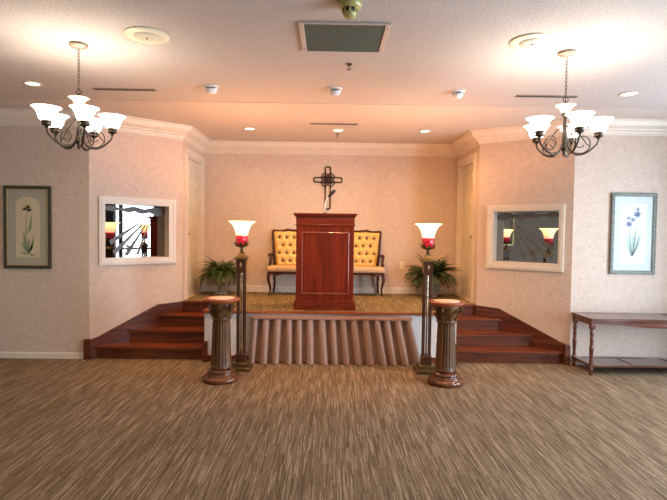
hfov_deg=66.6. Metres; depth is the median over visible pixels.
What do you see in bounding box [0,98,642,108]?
trim
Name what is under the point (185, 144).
door frame
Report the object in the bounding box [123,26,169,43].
ceiling speaker
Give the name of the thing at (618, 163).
wall
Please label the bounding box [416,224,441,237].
glass shade
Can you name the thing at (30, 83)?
recessed light
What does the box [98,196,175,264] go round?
mirror
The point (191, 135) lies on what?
trim
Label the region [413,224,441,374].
torchiere
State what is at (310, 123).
ceiling vent
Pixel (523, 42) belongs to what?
grille
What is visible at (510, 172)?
wall
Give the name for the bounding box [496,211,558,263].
mirror glass
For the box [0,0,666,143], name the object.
ceiling
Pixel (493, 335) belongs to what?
staircase
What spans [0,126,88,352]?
wall
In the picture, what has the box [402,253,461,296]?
potted palm
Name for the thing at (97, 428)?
floor
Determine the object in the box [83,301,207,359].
staircase
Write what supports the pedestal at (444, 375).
on the floor
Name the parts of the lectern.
panel moulding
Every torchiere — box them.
[229,221,254,371]
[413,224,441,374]
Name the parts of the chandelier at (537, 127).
lamp shade, lamp shade, arm, arm, glass, chain, lamp shade, arm, arm, lamp shade, arm, lamp shade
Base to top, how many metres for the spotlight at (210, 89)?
0.082 m
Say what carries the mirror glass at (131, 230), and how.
attached to the mirror at (131, 230)
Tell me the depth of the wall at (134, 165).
6.50 m
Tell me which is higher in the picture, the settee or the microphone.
the microphone
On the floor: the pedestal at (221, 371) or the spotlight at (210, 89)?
the pedestal at (221, 371)
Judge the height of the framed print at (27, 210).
1.005 m
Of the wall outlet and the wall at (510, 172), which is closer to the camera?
the wall at (510, 172)
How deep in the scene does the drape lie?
6.10 m
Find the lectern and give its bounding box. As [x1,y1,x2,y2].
[293,213,357,310]
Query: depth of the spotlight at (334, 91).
4.93 m
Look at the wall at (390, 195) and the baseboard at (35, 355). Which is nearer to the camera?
the baseboard at (35, 355)
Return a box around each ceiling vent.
[92,88,155,90]
[298,21,390,52]
[310,123,357,124]
[515,95,577,97]
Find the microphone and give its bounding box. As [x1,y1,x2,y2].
[324,190,335,212]
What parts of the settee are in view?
leg, arm, leg, seat rail, crest rail, leg, arm, leg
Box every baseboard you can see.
[0,352,82,358]
[204,285,453,294]
[570,358,584,364]
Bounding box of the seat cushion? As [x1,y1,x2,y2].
[267,265,384,272]
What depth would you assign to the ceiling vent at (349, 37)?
3.62 m
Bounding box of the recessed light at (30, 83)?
[23,81,42,86]
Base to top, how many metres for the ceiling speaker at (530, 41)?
0.030 m
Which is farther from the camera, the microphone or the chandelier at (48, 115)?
the microphone
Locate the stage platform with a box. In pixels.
[182,291,475,364]
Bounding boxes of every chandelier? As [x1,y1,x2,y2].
[31,41,125,150]
[524,49,613,157]
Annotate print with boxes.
[3,185,51,268]
[609,193,657,274]
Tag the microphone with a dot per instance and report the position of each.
(333, 191)
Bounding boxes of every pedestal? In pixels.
[202,296,239,384]
[427,299,465,387]
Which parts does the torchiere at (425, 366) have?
post, post, rod, ruby glass, post, post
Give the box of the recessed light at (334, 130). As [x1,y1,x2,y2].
[332,129,343,131]
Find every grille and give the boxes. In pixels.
[134,32,159,41]
[519,38,544,47]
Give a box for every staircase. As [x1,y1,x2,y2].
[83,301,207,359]
[456,305,570,364]
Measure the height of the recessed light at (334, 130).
0.009 m
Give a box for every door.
[185,147,204,299]
[454,152,476,302]
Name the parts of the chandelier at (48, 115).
lamp shade, lamp shade, arm, arm, chain, glass, arm, lamp shade, arm, lamp shade, arm, lamp shade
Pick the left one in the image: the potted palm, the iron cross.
the iron cross
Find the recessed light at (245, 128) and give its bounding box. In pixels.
[243,127,255,129]
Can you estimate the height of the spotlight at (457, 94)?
0.082 m
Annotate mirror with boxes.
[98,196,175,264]
[485,204,565,271]
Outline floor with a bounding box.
[0,358,666,499]
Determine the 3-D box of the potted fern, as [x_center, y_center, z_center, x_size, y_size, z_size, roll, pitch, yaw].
[-1.721,0.369,7.749,0.827,0.618,0.746,1,2,0]
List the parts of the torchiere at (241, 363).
post, post, rod, ruby glass, post, post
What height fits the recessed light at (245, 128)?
0.009 m
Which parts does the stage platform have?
board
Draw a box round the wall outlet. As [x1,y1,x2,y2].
[400,261,403,268]
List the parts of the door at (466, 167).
panel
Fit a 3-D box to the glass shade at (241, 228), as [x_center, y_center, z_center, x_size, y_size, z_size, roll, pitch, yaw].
[-1.049,-0.247,5.816,0.312,0.162,0.312,1,2,0]
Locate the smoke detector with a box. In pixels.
[338,0,361,19]
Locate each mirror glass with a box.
[105,204,164,257]
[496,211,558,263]
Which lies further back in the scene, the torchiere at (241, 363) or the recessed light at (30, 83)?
the torchiere at (241, 363)
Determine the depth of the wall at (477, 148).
7.07 m
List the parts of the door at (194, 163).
panel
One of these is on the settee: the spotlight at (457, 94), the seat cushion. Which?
the seat cushion
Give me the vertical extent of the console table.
0.657 m
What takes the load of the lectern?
on the stage platform
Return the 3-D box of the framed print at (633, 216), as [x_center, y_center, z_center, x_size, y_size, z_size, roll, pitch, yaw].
[3.676,-0.200,6.228,0.565,0.998,0.030,1,2,0]
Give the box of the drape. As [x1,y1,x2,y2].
[248,315,419,365]
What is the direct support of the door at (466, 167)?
in the wall at (477, 148)
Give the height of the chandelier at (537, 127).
0.799 m
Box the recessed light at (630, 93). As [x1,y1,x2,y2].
[619,91,638,96]
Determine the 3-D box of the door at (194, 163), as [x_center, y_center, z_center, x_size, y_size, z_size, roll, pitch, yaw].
[-2.163,-0.383,7.589,0.226,2.120,1.010,1,2,0]
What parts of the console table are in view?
leg, leg, frame, shelf frame, shelf panel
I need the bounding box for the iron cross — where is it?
[313,166,342,209]
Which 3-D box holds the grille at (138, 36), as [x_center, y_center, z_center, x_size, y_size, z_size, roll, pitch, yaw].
[-1.349,-1.536,3.673,0.180,0.012,0.180,1,2,0]
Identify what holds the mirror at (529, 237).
attached to the wall at (510, 172)
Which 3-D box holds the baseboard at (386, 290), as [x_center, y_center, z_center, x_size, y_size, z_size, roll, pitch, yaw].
[-0.065,0.638,8.147,4.058,0.100,0.016,1,2,0]
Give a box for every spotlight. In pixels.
[204,84,218,93]
[328,87,341,95]
[450,89,464,98]
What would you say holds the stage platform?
on the floor
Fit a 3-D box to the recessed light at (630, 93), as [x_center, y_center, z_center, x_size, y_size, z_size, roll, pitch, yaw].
[2.907,-1.536,5.005,0.170,0.009,0.170,1,2,0]
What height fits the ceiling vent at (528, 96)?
0.008 m
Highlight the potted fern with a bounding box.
[193,255,247,294]
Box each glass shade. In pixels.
[229,221,254,235]
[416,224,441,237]
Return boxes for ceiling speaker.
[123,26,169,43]
[509,33,555,49]
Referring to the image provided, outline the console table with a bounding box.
[571,312,666,375]
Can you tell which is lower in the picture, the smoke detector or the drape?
the drape
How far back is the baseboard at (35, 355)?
6.22 m
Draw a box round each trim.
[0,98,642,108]
[0,108,666,156]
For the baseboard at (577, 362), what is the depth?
6.28 m
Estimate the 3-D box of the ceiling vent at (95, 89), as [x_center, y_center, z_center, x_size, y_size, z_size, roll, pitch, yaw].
[-2.098,-1.608,5.096,0.620,0.008,0.064,1,2,0]
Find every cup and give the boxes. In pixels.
[234,242,248,246]
[421,244,436,249]
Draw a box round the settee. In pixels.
[267,228,384,295]
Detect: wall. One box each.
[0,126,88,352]
[89,129,182,338]
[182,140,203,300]
[203,153,457,287]
[458,145,479,303]
[476,136,574,343]
[569,135,666,357]

